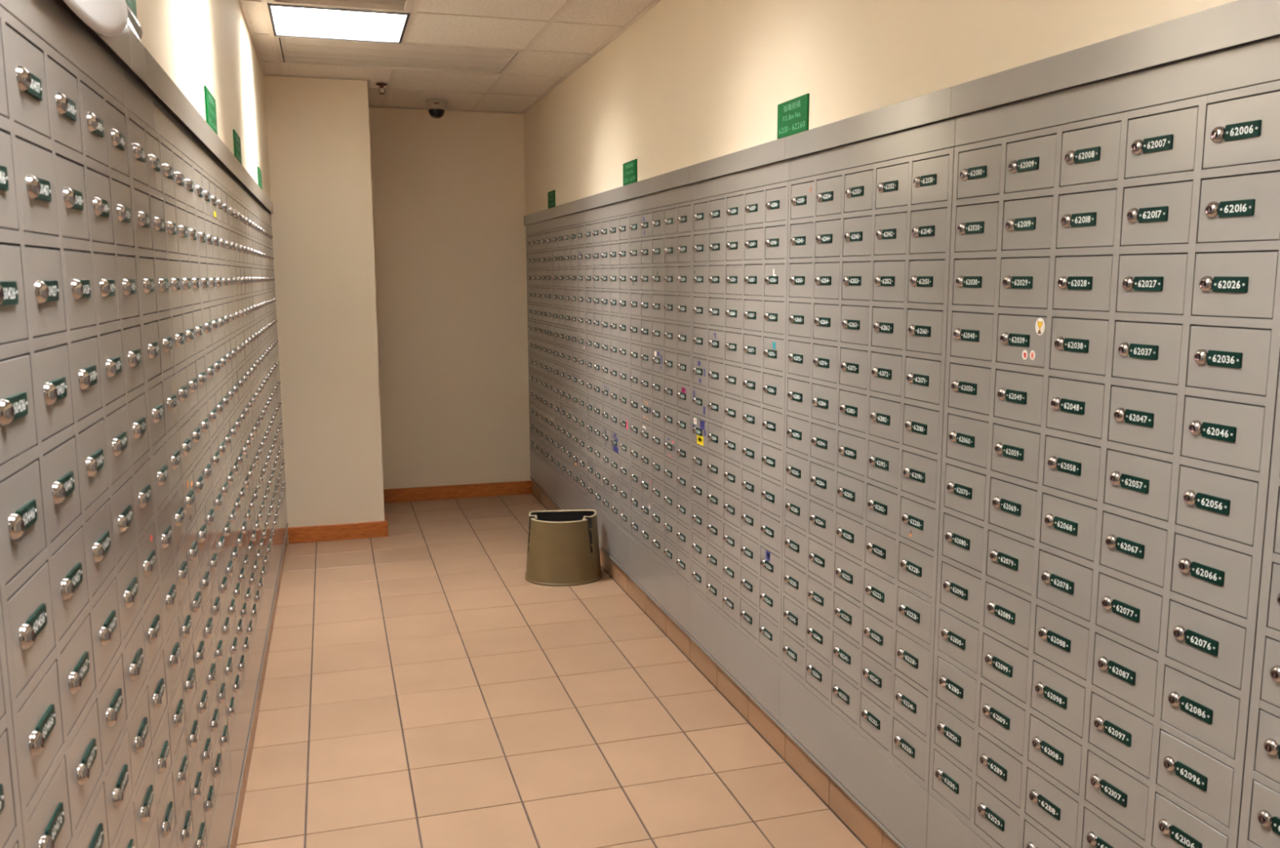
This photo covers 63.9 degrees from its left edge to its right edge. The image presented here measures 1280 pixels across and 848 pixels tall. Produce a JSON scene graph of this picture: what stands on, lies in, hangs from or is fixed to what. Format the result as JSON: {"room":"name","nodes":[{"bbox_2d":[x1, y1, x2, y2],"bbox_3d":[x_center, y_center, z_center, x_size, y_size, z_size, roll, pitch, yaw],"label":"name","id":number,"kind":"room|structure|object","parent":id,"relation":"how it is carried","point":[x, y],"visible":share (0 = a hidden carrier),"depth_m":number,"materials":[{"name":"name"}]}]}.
{"room":"mailbox room","nodes":[
{"label":"mailbox room","id":0,"kind":"room"},
{"bbox_2d":[135,0,271,199],"bbox_3d":[-1.315,-0.173,2.569,0.397,3.100,9.477,-3,9,-16],"label":"wall","id":1,"kind":"structure","parent":0,"point":[197,44],"depth_m":3.40,"materials":[{"name":"beige paint"}]},
{"bbox_2d":[0,594,24,847],"bbox_3d":[-0.655,0.477,0.603,0.314,1.972,0.904,-3,9,-16],"label":"cabinet","id":2,"kind":"object","parent":1,"relation":"attached to","point":[11,836],"visible":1,"depth_m":1.04,"materials":[{"name":"grey metal"}]},
{"bbox_2d":[0,0,179,847],"bbox_3d":[-0.912,0.353,1.462,0.314,1.972,0.904,-3,9,-16],"label":"cabinet","id":3,"kind":"object","parent":1,"relation":"attached to","point":[81,593],"visible":1,"depth_m":1.36,"materials":[{"name":"grey metal"}]},
{"bbox_2d":[63,0,128,37],"bbox_3d":[-0.782,-0.678,1.421,0.018,0.239,0.670,-3,9,-16],"label":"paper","id":4,"kind":"object","parent":3,"relation":"hanging from","point":[108,18],"visible":1,"depth_m":1.54,"materials":[{"name":"white paper"}]},
{"bbox_2d":[124,0,137,17],"bbox_3d":[-0.899,-0.750,1.781,0.007,0.115,0.255,-3,9,-16],"label":"number sign","id":5,"kind":"object","parent":1,"relation":"attached to","point":[131,4],"visible":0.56,"depth_m":1.87,"materials":[{"name":"green"}]},
{"bbox_2d":[122,29,235,847],"bbox_3d":[-1.168,0.229,2.321,0.314,1.972,0.904,-3,9,-16],"label":"cabinet","id":6,"kind":"object","parent":1,"relation":"attached to","point":[161,119],"visible":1,"depth_m":2.24,"materials":[{"name":"grey metal"}]},
{"bbox_2d":[126,4,142,43],"bbox_3d":[-0.908,-0.718,1.835,0.004,0.040,0.200,-3,9,-16],"label":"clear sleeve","id":7,"kind":"object","parent":6,"relation":"on","point":[133,24],"visible":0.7,"depth_m":1.86,"materials":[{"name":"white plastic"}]},
{"bbox_2d":[204,85,217,135],"bbox_3d":[-1.291,-0.938,3.091,0.007,0.112,0.255,-3,9,-16],"label":"number sign","id":8,"kind":"object","parent":1,"relation":"attached to","point":[210,102],"visible":0.98,"depth_m":3.05,"materials":[{"name":"green plastic"}]},
{"bbox_2d":[191,108,257,816],"bbox_3d":[-1.425,0.105,3.180,0.314,1.972,0.904,-3,9,-16],"label":"cabinet","id":9,"kind":"object","parent":1,"relation":"attached to","point":[211,156],"visible":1,"depth_m":3.13,"materials":[{"name":"grey metal"}]},
{"bbox_2d":[232,129,241,164],"bbox_3d":[-1.547,-1.060,3.945,0.007,0.108,0.255,-3,9,-16],"label":"number sign","id":10,"kind":"object","parent":1,"relation":"attached to","point":[237,142],"visible":0.99,"depth_m":3.91,"materials":[{"name":"green plastic"}]},
{"bbox_2d":[226,150,271,692],"bbox_3d":[-1.682,-0.019,4.038,0.314,1.972,0.904,-3,9,-16],"label":"cabinet","id":11,"kind":"object","parent":1,"relation":"attached to","point":[237,179],"visible":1,"depth_m":4.00,"materials":[{"name":"grey metal"}]},
{"bbox_2d":[238,0,267,75],"bbox_3d":[-0.973,-1.448,1.950,0.020,0.001,8.454,-3,9,-16],"label":"trim","id":12,"kind":"structure","parent":1,"relation":"attached to","point":[242,3],"depth_m":4.96,"materials":[{"name":"beige"}]},
{"bbox_2d":[230,535,287,847],"bbox_3d":[-1.001,1.275,2.335,0.036,0.101,8.455,-3,9,-16],"label":"baseboard","id":13,"kind":"structure","parent":1,"relation":"attached to","point":[236,828],"depth_m":3.75,"materials":[{"name":"wood"}]},
{"bbox_2d":[257,166,262,189],"bbox_3d":[-1.907,-1.230,5.151,0.007,0.100,0.215,-3,9,-16],"label":"number sign","id":14,"kind":"object","parent":1,"relation":"attached to","point":[260,177],"visible":0.98,"depth_m":5.10,"materials":[{"name":"green plastic"}]},
{"bbox_2d":[246,175,280,614],"bbox_3d":[-1.939,-0.143,4.897,0.314,1.972,0.904,-3,9,-16],"label":"cabinet","id":15,"kind":"object","parent":1,"relation":"attached to","point":[255,196],"visible":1,"depth_m":4.87,"materials":[{"name":"grey metal"}]},
{"bbox_2d":[260,191,288,563],"bbox_3d":[-2.196,-0.267,5.756,0.314,1.972,0.904,-3,9,-16],"label":"cabinet","id":16,"kind":"object","parent":1,"relation":"attached to","point":[267,208],"visible":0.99,"depth_m":5.74,"materials":[{"name":"grey metal"}]},
{"bbox_2d":[264,75,371,91],"bbox_3d":[-2.038,-2.108,6.518,0.601,0.001,0.997,-3,9,-17],"label":"trim","id":17,"kind":"structure","parent":1,"relation":"attached to","point":[368,81],"depth_m":6.07,"materials":[{"name":"beige"}]},
{"bbox_2d":[264,75,384,543],"bbox_3d":[-2.206,-0.768,6.683,0.905,2.900,0.999,-3,9,-17],"label":"pillar","id":18,"kind":"structure","parent":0,"point":[318,131],"depth_m":6.25,"materials":[{"name":"beige paint"}]},
{"bbox_2d":[288,510,388,543],"bbox_3d":[-2.035,0.612,6.916,0.602,0.102,1.000,-3,9,-17],"label":"baseboard","id":19,"kind":"structure","parent":18,"relation":"attached to","point":[319,533],"depth_m":6.44,"materials":[{"name":"orange wood"}]},
{"bbox_2d":[243,0,654,112],"bbox_3d":[-0.336,-1.685,2.702,2.550,0.250,9.575,-3,9,-17],"label":"ceiling","id":20,"kind":"structure","parent":0,"point":[554,37],"depth_m":5.16,"materials":[{"name":"grey"}]},
{"bbox_2d":[267,3,409,43],"bbox_3d":[-1.399,-1.924,4.766,0.599,0.144,0.598,-3,9,-17],"label":"ceiling light","id":21,"kind":"object","parent":20,"relation":"attached to","point":[286,20],"visible":0.88,"depth_m":4.82,"materials":[{"name":"white plastic"}]},
{"bbox_2d":[266,0,414,13],"bbox_3d":[-1.210,-1.797,4.152,0.599,0.068,0.640,-3,9,-17],"label":"tile","id":22,"kind":"object","parent":20,"relation":"in","point":[396,6],"visible":1,"depth_m":4.43,"materials":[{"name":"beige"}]},
{"bbox_2d":[376,83,387,94],"bbox_3d":[-1.573,-2.039,6.255,0.068,0.061,0.068,-3,9,-17],"label":"sprinkler","id":23,"kind":"object","parent":20,"relation":"attached to","point":[381,85],"visible":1,"depth_m":6.24,"materials":[{"name":"silver metal"}]},
{"bbox_2d":[274,35,523,75],"bbox_3d":[-1.287,-1.970,5.474,1.222,0.029,0.652,-3,9,-17],"label":"tile","id":24,"kind":"object","parent":20,"relation":"in","point":[291,50],"visible":0.94,"depth_m":5.47,"materials":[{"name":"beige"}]},
{"bbox_2d":[424,99,447,118],"bbox_3d":[-1.362,-2.102,6.869,0.150,0.113,0.152,-3,9,-17],"label":"dome camera","id":25,"kind":"object","parent":20,"relation":"attached to","point":[437,108],"visible":1,"depth_m":6.82,"materials":[{"name":"black plastic"}]},
{"bbox_2d":[368,106,533,493],"bbox_3d":[-1.705,-0.875,7.412,2.550,3.100,0.120,-3,9,-17],"label":"wall","id":26,"kind":"structure","parent":0,"point":[448,191],"depth_m":7.45,"materials":[{"name":"beige paint"}]},
{"bbox_2d":[370,106,519,113],"bbox_3d":[-1.388,-2.214,7.240,1.102,0.002,0.022,-3,9,-17],"label":"trim","id":27,"kind":"structure","parent":26,"relation":"attached to","point":[371,107],"depth_m":7.26,"materials":[{"name":"beige"}]},
{"bbox_2d":[383,480,532,503],"bbox_3d":[-1.357,0.504,7.645,1.124,0.102,0.016,-3,9,-17],"label":"baseboard","id":28,"kind":"structure","parent":26,"relation":"attached to","point":[520,487],"depth_m":7.64,"materials":[{"name":"orange wood"}]},
{"bbox_2d":[235,493,867,847],"bbox_3d":[-0.360,1.267,3.147,2.500,0.120,9.625,-3,9,-17],"label":"floor","id":29,"kind":"structure","parent":0,"point":[419,691],"depth_m":3.82,"materials":[{"name":"tile"}]},
{"bbox_2d":[524,509,602,586],"bbox_3d":[-0.417,0.670,5.596,0.426,0.357,0.281,-1,8,-6],"label":"waste bin","id":30,"kind":"object","parent":29,"relation":"on","point":[563,545],"visible":1,"depth_m":5.50,"materials":[{"name":"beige plastic"}]},
{"bbox_2d":[523,0,1237,215],"bbox_3d":[0.714,-0.267,3.185,0.388,3.100,9.495,-3,9,-17],"label":"wall","id":31,"kind":"structure","parent":0,"point":[689,82],"depth_m":3.42,"materials":[{"name":"beige paint"}]},
{"bbox_2d":[524,208,555,502],"bbox_3d":[-0.568,-0.491,7.273,0.314,1.972,0.904,-3,9,-17],"label":"cabinet","id":32,"kind":"object","parent":31,"relation":"attached to","point":[538,224],"visible":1,"depth_m":7.19,"materials":[{"name":"grey metal"}]},
{"bbox_2d":[547,190,555,208],"bbox_3d":[-0.570,-1.447,6.615,0.006,0.104,0.205,-3,9,-17],"label":"number sign","id":33,"kind":"object","parent":31,"relation":"attached to","point":[551,195],"visible":1,"depth_m":6.60,"materials":[{"name":"green plastic"}]},
{"bbox_2d":[549,198,587,510],"bbox_3d":[-0.306,-0.367,6.416,0.314,1.972,0.904,-3,9,-17],"label":"cabinet","id":34,"kind":"object","parent":31,"relation":"attached to","point":[568,249],"visible":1,"depth_m":6.33,"materials":[{"name":"grey metal"}]},
{"bbox_2d":[520,0,661,113],"bbox_3d":[0.518,-1.607,2.921,0.022,0.031,9.474,-3,9,-17],"label":"trim","id":35,"kind":"structure","parent":31,"relation":"attached to","point":[655,2],"depth_m":5.30,"materials":[{"name":"beige"}]},
{"bbox_2d":[582,185,631,577],"bbox_3d":[-0.044,-0.244,5.559,0.314,1.972,0.904,-3,9,-17],"label":"cabinet","id":36,"kind":"object","parent":31,"relation":"attached to","point":[606,214],"visible":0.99,"depth_m":5.45,"materials":[{"name":"grey metal"}]},
{"bbox_2d":[622,159,637,186],"bbox_3d":[-0.048,-1.201,4.905,0.006,0.105,0.226,-3,9,-17],"label":"number sign","id":37,"kind":"object","parent":31,"relation":"attached to","point":[629,168],"visible":1,"depth_m":4.89,"materials":[{"name":"green plastic"}]},
{"bbox_2d":[626,166,692,637],"bbox_3d":[0.217,-0.120,4.701,0.314,1.972,0.904,-3,9,-17],"label":"cabinet","id":38,"kind":"object","parent":31,"relation":"attached to","point":[660,206],"visible":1,"depth_m":4.60,"materials":[{"name":"grey metal"}]},
{"bbox_2d":[533,481,900,847],"bbox_3d":[0.566,1.127,3.330,0.032,0.101,9.474,-3,9,-17],"label":"baseboard","id":39,"kind":"structure","parent":31,"relation":"attached to","point":[856,820],"depth_m":3.72,"materials":[{"name":"wood"}]},
{"bbox_2d":[688,137,790,724],"bbox_3d":[0.479,0.004,3.844,0.314,1.972,0.904,-3,9,-17],"label":"cabinet","id":40,"kind":"object","parent":31,"relation":"attached to","point":[740,198],"visible":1,"depth_m":3.72,"materials":[{"name":"grey metal"}]},
{"bbox_2d":[777,93,808,139],"bbox_3d":[0.474,-0.955,3.192,0.006,0.107,0.217,-3,9,-17],"label":"number sign","id":41,"kind":"object","parent":31,"relation":"attached to","point":[793,115],"visible":1,"depth_m":3.18,"materials":[{"name":"green plastic"}]},
{"bbox_2d":[777,86,955,847],"bbox_3d":[0.741,0.128,2.986,0.314,1.972,0.904,-3,9,-17],"label":"cabinet","id":42,"kind":"object","parent":31,"relation":"attached to","point":[870,193],"visible":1,"depth_m":2.85,"materials":[{"name":"grey metal"}]},
{"bbox_2d":[926,0,1279,847],"bbox_3d":[1.003,0.252,2.129,0.314,1.972,0.904,-3,9,-17],"label":"cabinet","id":43,"kind":"object","parent":31,"relation":"attached to","point":[1113,363],"visible":1,"depth_m":1.95,"materials":[{"name":"grey metal"}]},
{"bbox_2d":[1237,366,1279,847],"bbox_3d":[1.264,0.376,1.271,0.314,1.972,0.904,-3,9,-17],"label":"cabinet","id":44,"kind":"object","parent":31,"relation":"attached to","point":[1260,816],"visible":1,"depth_m":1.65,"materials":[{"name":"grey metal"}]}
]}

